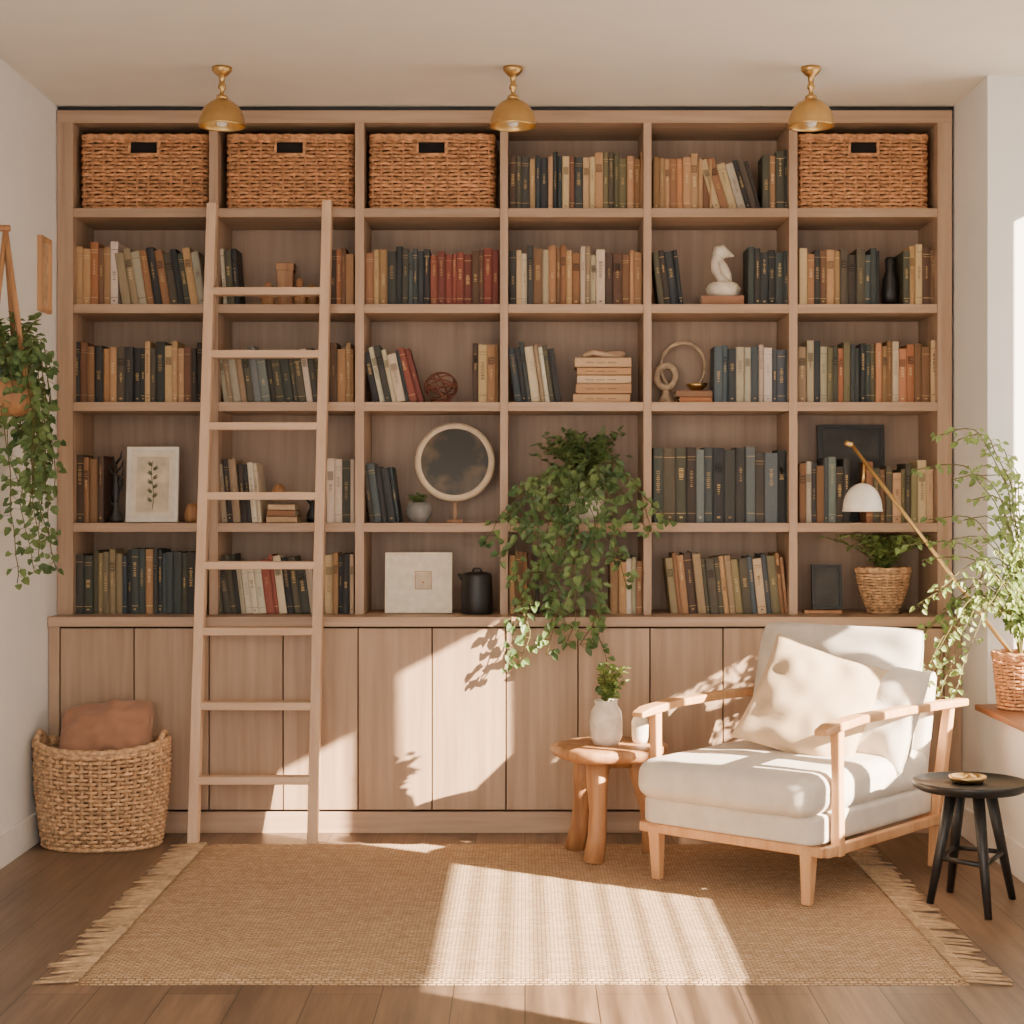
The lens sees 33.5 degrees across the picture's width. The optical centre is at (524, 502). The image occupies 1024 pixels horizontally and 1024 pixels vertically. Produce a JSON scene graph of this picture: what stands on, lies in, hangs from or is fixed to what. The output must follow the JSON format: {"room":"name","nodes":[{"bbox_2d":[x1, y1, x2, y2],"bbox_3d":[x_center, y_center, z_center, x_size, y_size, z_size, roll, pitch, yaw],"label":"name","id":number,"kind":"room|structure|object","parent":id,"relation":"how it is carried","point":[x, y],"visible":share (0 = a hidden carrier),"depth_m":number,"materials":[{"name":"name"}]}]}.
{"room":"library","nodes":[
{"label":"library","id":0,"kind":"room"},
{"bbox_2d":[0,58,57,833],"bbox_3d":[-1.935,-0.145,3.350,0.120,2.890,7.900,0,0,0],"label":"wall","id":1,"kind":"structure","parent":0,"point":[28,118],"depth_m":6.37,"materials":[{"name":"paint"}]},
{"bbox_2d":[0,812,39,868],"bbox_3d":[-1.867,1.240,3.078,0.016,0.120,7.155,0,0,0],"label":"baseboard","id":2,"kind":"structure","parent":1,"relation":"attached to","point":[22,836],"depth_m":6.24,"materials":[{"name":"paint"}]},
{"bbox_2d":[0,225,66,589],"bbox_3d":[-1.749,-0.333,5.980,0.250,1.277,0.426,0,0,0],"label":"planter","id":3,"kind":"object","parent":1,"relation":"attached to","point":[22,394],"visible":1,"depth_m":5.92,"materials":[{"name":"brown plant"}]},
{"bbox_2d":[0,380,33,416],"bbox_3d":[-1.785,-0.360,5.900,0.164,0.120,0.164,0,0,0],"label":"plant pot","id":4,"kind":"object","parent":3,"relation":"on","point":[19,402],"depth_m":5.84,"materials":[{"name":"orange ceramic"}]},
{"bbox_2d":[37,235,51,313],"bbox_3d":[-1.865,-0.885,6.600,0.019,0.290,0.140,0,0,0],"label":"frame","id":5,"kind":"object","parent":1,"relation":"attached to","point":[40,238],"visible":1,"depth_m":6.54,"materials":[{"name":"brown wood"}]},
{"bbox_2d":[43,241,47,308],"bbox_3d":[-1.870,-0.885,6.600,0.008,0.260,0.110,0,0,0],"label":"print","id":6,"kind":"object","parent":5,"relation":"in","point":[45,245],"visible":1,"depth_m":6.62,"materials":[{"name":"paper"}]},
{"bbox_2d":[0,0,1023,106],"bbox_3d":[0.200,-1.630,3.350,4.400,0.080,7.900,0,0,0],"label":"ceiling","id":7,"kind":"structure","parent":0,"point":[76,53],"depth_m":5.95,"materials":[{"name":"paint"}]},
{"bbox_2d":[198,65,245,131],"bbox_3d":[-1.105,-1.480,6.200,0.174,0.219,0.174,0,0,0],"label":"ceiling lamp","id":8,"kind":"object","parent":7,"relation":"attached to","point":[220,114],"visible":1,"depth_m":6.17,"materials":[{"name":"gold metal"}]},
{"bbox_2d":[489,65,536,131],"bbox_3d":[-0.044,-1.480,6.200,0.174,0.219,0.174,0,0,0],"label":"ceiling lamp","id":9,"kind":"object","parent":7,"relation":"attached to","point":[512,114],"visible":1,"depth_m":6.17,"materials":[{"name":"gold metal"}]},
{"bbox_2d":[787,65,834,131],"bbox_3d":[1.043,-1.480,6.200,0.174,0.219,0.174,0,0,0],"label":"ceiling lamp","id":10,"kind":"object","parent":7,"relation":"attached to","point":[811,114],"visible":1,"depth_m":6.17,"materials":[{"name":"gold metal"}]},
{"bbox_2d":[0,833,1023,1023],"bbox_3d":[0.200,1.330,3.350,4.400,0.060,7.900,0,0,0],"label":"floor","id":11,"kind":"structure","parent":0,"point":[48,898],"depth_m":4.51,"materials":[{"name":"brown wood"}]},
{"bbox_2d":[31,729,171,852],"bbox_3d":[-1.608,1.079,6.465,0.538,0.440,0.396,0,0,0],"label":"basket","id":12,"kind":"object","parent":11,"relation":"on","point":[89,806],"visible":0.96,"depth_m":6.32,"materials":[{"name":"beige wicker"}]},
{"bbox_2d":[58,699,152,761],"bbox_3d":[-1.598,0.873,6.484,0.360,0.247,0.242,0,0,0],"label":"cushion","id":13,"kind":"object","parent":12,"relation":"on","point":[114,724],"visible":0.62,"depth_m":6.42,"materials":[{"name":"fabric"}]},
{"bbox_2d":[187,200,332,843],"bbox_3d":[-1.027,0.050,6.633,0.520,2.500,0.324,0,0,0],"label":"library ladder","id":14,"kind":"object","parent":11,"relation":"on","point":[198,705],"visible":1,"depth_m":6.61,"materials":[{"name":"brown wood"}]},
{"bbox_2d":[47,107,962,833],"bbox_3d":[-0.077,-0.144,6.907,3.591,2.888,0.485,0,0,0],"label":"built-in bookcase","id":15,"kind":"object","parent":11,"relation":"on","point":[423,730],"visible":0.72,"depth_m":6.80,"materials":[{"name":"brown wood"}]},
{"bbox_2d":[76,455,113,522],"bbox_3d":[-1.754,-0.057,6.936,0.113,0.273,0.186,0,0,0],"label":"books","id":16,"kind":"object","parent":15,"relation":"in","point":[94,478],"visible":0.98,"depth_m":6.85,"materials":[{"name":"paper"}]},
{"bbox_2d":[76,241,126,303],"bbox_3d":[-1.725,-0.925,6.942,0.170,0.257,0.191,0,0,0],"label":"books","id":17,"kind":"object","parent":15,"relation":"in","point":[97,275],"visible":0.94,"depth_m":6.85,"materials":[{"name":"paper"}]},
{"bbox_2d":[109,451,123,522],"bbox_3d":[-1.650,-0.064,6.860,0.061,0.288,0.058,0,0,0],"label":"sculpture","id":18,"kind":"object","parent":15,"relation":"on","point":[115,516],"visible":1,"depth_m":6.85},
{"bbox_2d":[76,548,195,613],"bbox_3d":[-1.562,0.315,6.938,0.496,0.263,0.202,0,0,0],"label":"books","id":19,"kind":"object","parent":15,"relation":"on","point":[138,580],"visible":0.93,"depth_m":6.84,"materials":[{"name":"paper"}]},
{"bbox_2d":[76,341,201,401],"bbox_3d":[-1.556,-0.528,6.934,0.516,0.246,0.197,0,0,0],"label":"books","id":20,"kind":"object","parent":15,"relation":"in","point":[160,371],"visible":0.88,"depth_m":6.85,"materials":[{"name":"paper"}]},
{"bbox_2d":[81,133,208,207],"bbox_3d":[-1.533,-1.333,6.975,0.526,0.307,0.294,0,0,0],"label":"storage basket","id":21,"kind":"object","parent":15,"relation":"in","point":[128,170],"visible":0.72,"depth_m":6.83,"materials":[{"name":"brown wicker"}]},
{"bbox_2d":[125,447,179,521],"bbox_3d":[-1.514,-0.075,6.915,0.211,0.308,0.054,0,0,0],"label":"framed picture","id":22,"kind":"object","parent":15,"relation":"on","point":[152,478],"visible":1,"depth_m":6.91,"materials":[{"name":"white paper"}]},
{"bbox_2d":[114,247,204,303],"bbox_3d":[-1.468,-0.914,6.936,0.370,0.235,0.199,0,0,0],"label":"books","id":23,"kind":"object","parent":15,"relation":"in","point":[150,275],"visible":0.92,"depth_m":6.84,"materials":[{"name":"paper"}]},
{"bbox_2d":[184,503,196,522],"bbox_3d":[-1.352,0.040,6.920,0.070,0.080,0.070,0,0,0],"label":"vase","id":24,"kind":"object","parent":15,"relation":"on","point":[190,515],"visible":0.84,"depth_m":6.89,"materials":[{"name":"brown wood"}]},
{"bbox_2d":[220,248,244,303],"bbox_3d":[-1.190,-0.911,6.933,0.082,0.229,0.190,0,0,0],"label":"books","id":25,"kind":"object","parent":15,"relation":"in","point":[231,262],"visible":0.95,"depth_m":6.85,"materials":[{"name":"paper"}]},
{"bbox_2d":[220,459,266,522],"bbox_3d":[-1.151,-0.050,6.933,0.182,0.258,0.192,0,0,0],"label":"books","id":26,"kind":"object","parent":15,"relation":"in","point":[235,476],"visible":0.83,"depth_m":6.84,"materials":[{"name":"paper"}]},
{"bbox_2d":[220,553,312,613],"bbox_3d":[-1.049,0.326,6.940,0.422,0.241,0.206,0,0,0],"label":"books","id":27,"kind":"object","parent":15,"relation":"on","point":[277,591],"visible":0.89,"depth_m":6.84,"materials":[{"name":"paper"}]},
{"bbox_2d":[259,282,276,303],"bbox_3d":[-1.042,-0.847,6.890,0.069,0.100,0.059,0,0,0],"label":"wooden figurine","id":28,"kind":"object","parent":15,"relation":"on","point":[264,299],"visible":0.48,"depth_m":6.87,"materials":[{"name":"brown wood"}]},
{"bbox_2d":[220,346,328,401],"bbox_3d":[-1.023,-0.518,6.934,0.437,0.227,0.195,0,0,0],"label":"books","id":29,"kind":"object","parent":15,"relation":"in","point":[242,380],"visible":0.83,"depth_m":6.85,"materials":[{"name":"paper"}]},
{"bbox_2d":[266,504,301,522],"bbox_3d":[-0.984,0.042,6.945,0.125,0.075,0.169,0,0,0],"label":"books","id":30,"kind":"object","parent":15,"relation":"in","point":[276,513],"visible":1,"depth_m":6.86,"materials":[{"name":"paper"}]},
{"bbox_2d":[272,483,285,491],"bbox_3d":[-0.999,-0.045,6.900,0.060,0.070,0.060,0,0,0],"label":"ornament","id":31,"kind":"object","parent":30,"relation":"on","point":[278,487],"visible":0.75,"depth_m":6.88,"materials":[{"name":"brown ceramic"}]},
{"bbox_2d":[276,263,295,303],"bbox_3d":[-0.981,-0.889,6.985,0.074,0.184,0.074,0,0,0],"label":"wooden box","id":32,"kind":"object","parent":15,"relation":"on","point":[286,272],"visible":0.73,"depth_m":6.95,"materials":[{"name":"brown wood"}]},
{"bbox_2d":[226,133,354,207],"bbox_3d":[-0.946,-1.333,6.975,0.526,0.307,0.294,0,0,0],"label":"storage basket","id":33,"kind":"object","parent":15,"relation":"in","point":[274,170],"visible":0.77,"depth_m":6.83,"materials":[{"name":"brown wicker"}]},
{"bbox_2d":[292,278,307,303],"bbox_3d":[-0.912,-0.854,6.890,0.064,0.115,0.055,0,0,0],"label":"wooden figurine","id":34,"kind":"object","parent":15,"relation":"on","point":[297,299],"visible":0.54,"depth_m":6.87,"materials":[{"name":"brown wood"}]},
{"bbox_2d":[306,500,314,522],"bbox_3d":[-0.866,0.026,6.921,0.055,0.106,0.052,0,0,42],"label":"vase","id":35,"kind":"object","parent":15,"relation":"on","point":[311,512],"visible":0.75,"depth_m":6.90,"materials":[{"name":"black ceramic"}]},
{"bbox_2d":[306,283,318,303],"bbox_3d":[-0.872,-0.849,6.970,0.052,0.105,0.052,0,0,0],"label":"jar","id":36,"kind":"object","parent":15,"relation":"in","point":[311,299],"visible":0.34,"depth_m":6.95,"materials":[{"name":"brown wood"}]},
{"bbox_2d":[325,552,354,613],"bbox_3d":[-0.749,0.324,6.932,0.117,0.246,0.192,0,0,0],"label":"books","id":37,"kind":"object","parent":15,"relation":"on","point":[339,568],"visible":0.99,"depth_m":6.85,"materials":[{"name":"paper"}]},
{"bbox_2d":[327,458,354,522],"bbox_3d":[-0.743,-0.050,6.924,0.113,0.259,0.162,0,0,0],"label":"books","id":38,"kind":"object","parent":15,"relation":"in","point":[340,472],"visible":0.98,"depth_m":6.85,"materials":[{"name":"paper"}]},
{"bbox_2d":[329,343,354,401],"bbox_3d":[-0.739,-0.525,6.923,0.098,0.241,0.172,0,0,0],"label":"books","id":39,"kind":"object","parent":15,"relation":"in","point":[341,361],"visible":0.91,"depth_m":6.84,"materials":[{"name":"paper"}]},
{"bbox_2d":[331,248,354,303],"bbox_3d":[-0.753,-0.912,6.932,0.126,0.230,0.190,0,0,0],"label":"books","id":40,"kind":"object","parent":15,"relation":"in","point":[343,263],"visible":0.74,"depth_m":6.84,"materials":[{"name":"paper"}]},
{"bbox_2d":[365,463,402,522],"bbox_3d":[-0.581,-0.041,6.939,0.152,0.241,0.205,0,0,0],"label":"books","id":41,"kind":"object","parent":15,"relation":"in","point":[381,484],"visible":1,"depth_m":6.84,"materials":[{"name":"paper"}]},
{"bbox_2d":[365,345,409,401],"bbox_3d":[-0.559,-0.520,6.938,0.188,0.231,0.202,0,0,0],"label":"books","id":42,"kind":"object","parent":15,"relation":"in","point":[387,383],"visible":0.92,"depth_m":6.84,"materials":[{"name":"paper"}]},
{"bbox_2d":[366,246,431,303],"bbox_3d":[-0.513,-0.915,6.937,0.258,0.236,0.203,0,0,0],"label":"books","id":43,"kind":"object","parent":15,"relation":"in","point":[400,276],"visible":0.93,"depth_m":6.84,"materials":[{"name":"paper"}]},
{"bbox_2d":[395,347,424,401],"bbox_3d":[-0.466,-0.516,6.926,0.114,0.223,0.164,0,0,0],"label":"books","id":44,"kind":"object","parent":15,"relation":"in","point":[415,394],"visible":0.94,"depth_m":6.85,"materials":[{"name":"paper"}]},
{"bbox_2d":[385,552,451,612],"bbox_3d":[-0.430,0.323,6.882,0.271,0.246,0.047,0,0,0],"label":"art panel","id":45,"kind":"object","parent":15,"relation":"on","point":[415,582],"visible":1,"depth_m":6.88,"materials":[{"name":"beige paper"}]},
{"bbox_2d":[415,571,431,588],"bbox_3d":[-0.411,0.312,6.879,0.068,0.073,0.011,0,0,0],"label":"picture","id":46,"kind":"object","parent":45,"relation":"attached to","point":[423,579],"depth_m":6.88,"materials":[{"name":"beige paper"}]},
{"bbox_2d":[406,492,431,522],"bbox_3d":[-0.428,0.018,6.871,0.104,0.124,0.106,0,0,0],"label":"succulent pot","id":47,"kind":"object","parent":15,"relation":"on","point":[418,510],"visible":1,"depth_m":6.84,"materials":[{"name":"grey ceramic"}]},
{"bbox_2d":[368,133,496,207],"bbox_3d":[-0.376,-1.333,6.975,0.518,0.307,0.294,0,0,0],"label":"storage basket","id":48,"kind":"object","parent":15,"relation":"in","point":[416,170],"visible":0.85,"depth_m":6.84,"materials":[{"name":"brown wicker"}]},
{"bbox_2d":[424,372,457,401],"bbox_3d":[-0.341,-0.469,6.910,0.139,0.129,0.126,0,0,0],"label":"ornament","id":49,"kind":"object","parent":15,"relation":"on","point":[434,399],"visible":0.98,"depth_m":6.89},
{"bbox_2d":[415,423,494,521],"bbox_3d":[-0.287,-0.125,6.962,0.328,0.409,0.097,0,0,0],"label":"round mirror","id":50,"kind":"object","parent":15,"relation":"on","point":[455,462],"visible":1,"depth_m":6.94,"materials":[{"name":"grey mirror"}]},
{"bbox_2d":[431,248,498,303],"bbox_3d":[-0.244,-0.911,6.935,0.275,0.230,0.195,0,0,0],"label":"books","id":51,"kind":"object","parent":15,"relation":"in","point":[459,278],"visible":0.97,"depth_m":6.85,"materials":[{"name":"paper"}]},
{"bbox_2d":[457,568,492,614],"bbox_3d":[-0.194,0.353,6.860,0.131,0.186,0.131,0,0,39],"label":"pitcher","id":52,"kind":"object","parent":15,"relation":"on","point":[477,589],"visible":1,"depth_m":6.81,"materials":[{"name":"black ceramic"}]},
{"bbox_2d":[473,343,498,401],"bbox_3d":[-0.159,-0.524,6.941,0.106,0.240,0.203,0,0,0],"label":"books","id":53,"kind":"object","parent":15,"relation":"in","point":[485,357],"visible":0.94,"depth_m":6.85,"materials":[{"name":"paper"}]},
{"bbox_2d":[47,609,962,626],"bbox_3d":[-0.077,0.466,6.907,3.591,0.038,0.485,0,0,0],"label":"countertop","id":54,"kind":"structure","parent":15,"relation":"on","point":[374,617],"depth_m":6.67,"materials":[{"name":"brown wood"}]},
{"bbox_2d":[509,551,539,613],"bbox_3d":[-0.002,0.321,6.934,0.122,0.250,0.193,0,0,0],"label":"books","id":55,"kind":"object","parent":15,"relation":"on","point":[522,565],"visible":0.62,"depth_m":6.85,"materials":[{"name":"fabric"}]},
{"bbox_2d":[508,341,561,401],"bbox_3d":[0.039,-0.528,6.928,0.217,0.247,0.179,0,0,0],"label":"books","id":56,"kind":"object","parent":15,"relation":"in","point":[536,367],"visible":0.97,"depth_m":6.85,"materials":[{"name":"paper"}]},
{"bbox_2d":[509,245,641,303],"bbox_3d":[0.203,-0.917,6.936,0.533,0.242,0.199,0,0,0],"label":"books","id":57,"kind":"object","parent":15,"relation":"in","point":[554,275],"visible":0.95,"depth_m":6.85,"materials":[{"name":"paper"}]},
{"bbox_2d":[509,152,642,207],"bbox_3d":[0.205,-1.297,6.939,0.536,0.233,0.207,0,0,0],"label":"books","id":58,"kind":"object","parent":15,"relation":"in","point":[603,180],"visible":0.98,"depth_m":6.84,"materials":[{"name":"paper"}]},
{"bbox_2d":[478,425,677,697],"bbox_3d":[0.180,0.221,6.720,0.693,1.069,0.487,0,0,-28],"label":"ivy plant","id":59,"kind":"object","parent":15,"relation":"on","point":[581,490],"visible":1,"depth_m":6.68,"materials":[{"name":"green plant"}]},
{"bbox_2d":[572,350,631,401],"bbox_3d":[0.312,-0.513,6.946,0.236,0.218,0.174,0,0,0],"label":"books","id":60,"kind":"object","parent":15,"relation":"in","point":[599,379],"depth_m":6.87,"materials":[{"name":"paper"}]},
{"bbox_2d":[608,556,641,613],"bbox_3d":[0.409,0.332,6.937,0.130,0.229,0.202,0,0,0],"label":"books","id":61,"kind":"object","parent":15,"relation":"on","point":[621,600],"visible":0.92,"depth_m":6.85,"materials":[{"name":"paper"}]},
{"bbox_2d":[651,250,682,303],"bbox_3d":[0.575,-0.908,6.929,0.126,0.223,0.182,0,0,0],"label":"books","id":62,"kind":"object","parent":15,"relation":"in","point":[665,271],"visible":0.96,"depth_m":6.85,"materials":[{"name":"paper"}]},
{"bbox_2d":[653,341,706,401],"bbox_3d":[0.642,-0.538,7.050,0.222,0.268,0.071,0,0,0],"label":"ring sculpture","id":63,"kind":"object","parent":15,"relation":"on","point":[665,396],"visible":0.9,"depth_m":7.04,"materials":[{"name":"brown wood"}]},
{"bbox_2d":[651,154,711,207],"bbox_3d":[0.634,-1.294,6.938,0.234,0.227,0.199,0,0,0],"label":"books","id":64,"kind":"object","parent":15,"relation":"in","point":[675,183],"visible":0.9,"depth_m":6.85,"materials":[{"name":"paper"}]},
{"bbox_2d":[673,390,712,401],"bbox_3d":[0.685,-0.430,6.947,0.147,0.051,0.174,0,0,0],"label":"books","id":65,"kind":"object","parent":15,"relation":"in","point":[679,395],"visible":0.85,"depth_m":6.87,"materials":[{"name":"paper"}]},
{"bbox_2d":[686,383,706,389],"bbox_3d":[0.698,-0.471,6.920,0.084,0.030,0.084,0,0,0],"label":"brass bowl","id":66,"kind":"object","parent":65,"relation":"on","point":[692,386],"visible":1,"depth_m":6.89,"materials":[{"name":"gold metal"}]},
{"bbox_2d":[651,447,786,522],"bbox_3d":[0.789,-0.073,6.936,0.544,0.306,0.201,0,0,0],"label":"books","id":67,"kind":"object","parent":15,"relation":"in","point":[689,484],"visible":0.96,"depth_m":6.85,"materials":[{"name":"paper"}]},
{"bbox_2d":[699,245,743,303],"bbox_3d":[0.797,-0.922,6.902,0.170,0.250,0.139,0,0,0],"label":"bird sculpture","id":68,"kind":"object","parent":15,"relation":"on","point":[724,291],"visible":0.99,"depth_m":6.85,"materials":[{"name":"ceramic"}]},
{"bbox_2d":[662,551,786,613],"bbox_3d":[0.813,0.322,6.935,0.496,0.248,0.197,0,0,0],"label":"books","id":69,"kind":"object","parent":15,"relation":"on","point":[720,584],"visible":1,"depth_m":6.85,"materials":[{"name":"paper"}]},
{"bbox_2d":[702,157,760,207],"bbox_3d":[0.828,-1.286,6.927,0.249,0.211,0.179,0,0,0],"label":"books","id":70,"kind":"object","parent":15,"relation":"in","point":[733,186],"visible":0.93,"depth_m":6.85,"materials":[{"name":"paper"}]},
{"bbox_2d":[710,345,786,401],"bbox_3d":[0.912,-0.521,6.937,0.299,0.234,0.201,0,0,0],"label":"books","id":71,"kind":"object","parent":15,"relation":"in","point":[758,373],"visible":0.98,"depth_m":6.85,"materials":[{"name":"paper"}]},
{"bbox_2d":[743,247,786,303],"bbox_3d":[0.980,-0.914,6.933,0.162,0.235,0.188,0,0,0],"label":"books","id":72,"kind":"object","parent":15,"relation":"in","point":[764,274],"visible":0.91,"depth_m":6.84,"materials":[{"name":"paper"}]},
{"bbox_2d":[758,150,786,207],"bbox_3d":[1.007,-1.301,6.932,0.102,0.241,0.193,0,0,0],"label":"books","id":73,"kind":"object","parent":15,"relation":"in","point":[772,170],"visible":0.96,"depth_m":6.84,"materials":[{"name":"paper"}]},
{"bbox_2d":[802,609,841,612],"bbox_3d":[1.208,0.441,6.915,0.152,0.012,0.070,0,0,0],"label":"plinth","id":74,"kind":"object","parent":15,"relation":"on","point":[803,610],"visible":1,"depth_m":6.88,"materials":[{"name":"brown wood"}]},
{"bbox_2d":[797,457,849,522],"bbox_3d":[1.207,-0.053,6.940,0.205,0.266,0.199,0,0,0],"label":"books","id":75,"kind":"object","parent":15,"relation":"in","point":[822,488],"visible":0.99,"depth_m":6.85,"materials":[{"name":"paper"}]},
{"bbox_2d":[811,564,841,608],"bbox_3d":[1.229,0.342,6.929,0.122,0.184,0.041,0,0,0],"label":"picture","id":76,"kind":"object","parent":15,"relation":"on","point":[826,579],"visible":1,"depth_m":6.92},
{"bbox_2d":[797,248,878,303],"bbox_3d":[1.266,-0.912,6.936,0.323,0.231,0.196,0,0,0],"label":"books","id":77,"kind":"object","parent":15,"relation":"in","point":[828,276],"visible":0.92,"depth_m":6.85,"materials":[{"name":"paper"}]},
{"bbox_2d":[816,425,884,521],"bbox_3d":[1.355,-0.123,7.068,0.278,0.404,0.050,0,0,0],"label":"picture","id":78,"kind":"object","parent":15,"relation":"on","point":[868,439],"visible":0.47,"depth_m":7.07},
{"bbox_2d":[797,133,928,207],"bbox_3d":[1.362,-1.333,6.975,0.538,0.307,0.294,0,0,0],"label":"storage basket","id":79,"kind":"object","parent":15,"relation":"in","point":[847,170],"visible":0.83,"depth_m":6.84,"materials":[{"name":"brown wicker"}]},
{"bbox_2d":[797,340,934,401],"bbox_3d":[1.379,-0.529,6.933,0.556,0.250,0.195,0,0,0],"label":"books","id":80,"kind":"object","parent":15,"relation":"in","point":[843,372],"visible":0.91,"depth_m":6.85,"materials":[{"name":"paper"}]},
{"bbox_2d":[819,533,930,613],"bbox_3d":[1.427,0.285,6.831,0.436,0.324,0.360,0,0,-25],"label":"potted fern","id":81,"kind":"object","parent":15,"relation":"on","point":[883,586],"visible":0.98,"depth_m":6.83,"materials":[{"name":"beige wicker"}]},
{"bbox_2d":[854,565,911,613],"bbox_3d":[1.453,0.352,6.901,0.231,0.190,0.230,0,0,0],"label":"woven pot","id":82,"kind":"object","parent":81,"relation":"attached to","point":[883,589],"depth_m":6.83,"materials":[{"name":"wicker"}]},
{"bbox_2d":[881,257,898,303],"bbox_3d":[1.482,-0.896,6.900,0.072,0.200,0.072,0,0,0],"label":"vase","id":83,"kind":"object","parent":15,"relation":"on","point":[890,291],"visible":0.8,"depth_m":6.88,"materials":[{"name":"black ceramic"}]},
{"bbox_2d":[859,460,932,522],"bbox_3d":[1.510,-0.046,6.935,0.271,0.252,0.197,0,0,0],"label":"books","id":84,"kind":"object","parent":15,"relation":"in","point":[914,493],"visible":0.77,"depth_m":6.84,"materials":[{"name":"paper"}]},
{"bbox_2d":[894,244,934,303],"bbox_3d":[1.591,-0.919,6.935,0.134,0.244,0.188,0,0,0],"label":"books","id":85,"kind":"object","parent":15,"relation":"in","point":[914,266],"visible":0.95,"depth_m":6.84,"materials":[{"name":"paper"}]},
{"bbox_2d":[32,842,1012,985],"bbox_3d":[-0.008,1.292,5.520,2.672,0.014,1.904,0,0,0],"label":"jute rug","id":86,"kind":"object","parent":11,"relation":"on","point":[214,914],"visible":0.98,"depth_m":5.25,"materials":[{"name":"beige wicker"}]},
{"bbox_2d":[550,736,668,864],"bbox_3d":[0.308,1.086,6.184,0.431,0.422,0.437,0,0,0],"label":"side table","id":87,"kind":"object","parent":86,"relation":"on","point":[592,763],"visible":0.79,"depth_m":6.08,"materials":[{"name":"brown wood"}]},
{"bbox_2d":[589,662,629,745],"bbox_3d":[0.306,0.724,6.167,0.148,0.300,0.138,0,0,-16],"label":"vase","id":88,"kind":"object","parent":87,"relation":"on","point":[605,722],"visible":1,"depth_m":6.12,"materials":[{"name":"ceramic"}]},
{"bbox_2d":[632,717,647,743],"bbox_3d":[0.419,0.824,6.200,0.062,0.100,0.062,0,0,0],"label":"ceramic cup","id":89,"kind":"object","parent":87,"relation":"on","point":[639,725],"visible":0.8,"depth_m":6.17,"materials":[{"name":"ceramic"}]},
{"bbox_2d":[632,622,968,905],"bbox_3d":[0.971,0.866,5.968,0.795,0.844,1.055,0,0,41],"label":"lounge armchair","id":90,"kind":"object","parent":86,"relation":"on","point":[744,793],"visible":0.82,"depth_m":5.74,"materials":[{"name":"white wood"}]},
{"bbox_2d":[638,740,931,845],"bbox_3d":[0.910,0.978,5.904,0.689,0.241,0.885,0,0,40],"label":"seat cushion","id":91,"kind":"object","parent":90,"relation":"on","point":[744,792],"depth_m":5.64,"materials":[{"name":"white fabric"}]},
{"bbox_2d":[731,633,888,756],"bbox_3d":[1.000,0.700,5.929,0.501,0.467,0.284,0,0,31],"label":"throw pillow","id":92,"kind":"object","parent":90,"relation":"on","point":[801,687],"visible":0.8,"depth_m":5.88,"materials":[{"name":"beige fabric"}]},
{"bbox_2d":[912,771,1023,919],"bbox_3d":[1.440,1.100,5.500,0.367,0.405,0.367,0,0,41],"label":"stool","id":93,"kind":"object","parent":11,"relation":"on","point":[995,786],"visible":0.96,"depth_m":5.46,"materials":[{"name":"black wood"}]},
{"bbox_2d":[949,773,986,784],"bbox_3d":[1.432,0.890,5.500,0.120,0.028,0.120,0,0,0],"label":"dish","id":94,"kind":"object","parent":93,"relation":"on","point":[959,778],"visible":1,"depth_m":5.47,"materials":[{"name":"beige ceramic"}]},
{"bbox_2d":[952,75,1023,845],"bbox_3d":[2.010,-0.145,3.350,0.580,2.890,7.900,0,0,0],"label":"wall","id":95,"kind":"structure","parent":0,"point":[988,122],"depth_m":6.36,"materials":[{"name":"paint"}]},
{"bbox_2d":[961,806,1023,882],"bbox_3d":[1.712,1.240,3.078,0.016,0.120,7.155,0,0,0],"label":"baseboard","id":96,"kind":"structure","parent":95,"relation":"attached to","point":[1015,849],"depth_m":6.16,"materials":[{"name":"paint"}]},
{"bbox_2d":[975,704,1023,731],"bbox_3d":[1.934,0.758,4.562,0.528,0.022,3.505,0,0,0],"label":"windowsill","id":97,"kind":"object","parent":95,"relation":"attached to","point":[1015,719],"visible":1,"depth_m":6.02,"materials":[{"name":"brown wood"}]},
{"bbox_2d":[842,440,1013,653],"bbox_3d":[1.545,0.254,6.316,0.725,0.984,0.152,0,0,15],"label":"lamp","id":98,"kind":"object","parent":97,"relation":"on","point":[862,497],"visible":0.98,"depth_m":6.33,"materials":[{"name":"white ceramic"}]},
{"bbox_2d":[895,426,1023,711],"bbox_3d":[1.627,0.235,6.192,0.593,1.021,0.376,0,0,0],"label":"potted plant","id":99,"kind":"object","parent":97,"relation":"on","point":[1008,671],"visible":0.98,"depth_m":6.13,"materials":[{"name":"green plant"}]},
{"bbox_2d":[991,649,1023,711],"bbox_3d":[1.805,0.641,6.161,0.231,0.209,0.230,0,0,0],"label":"woven pot","id":100,"kind":"object","parent":99,"relation":"attached to","point":[1008,671],"depth_m":6.09,"materials":[{"name":"wicker"}]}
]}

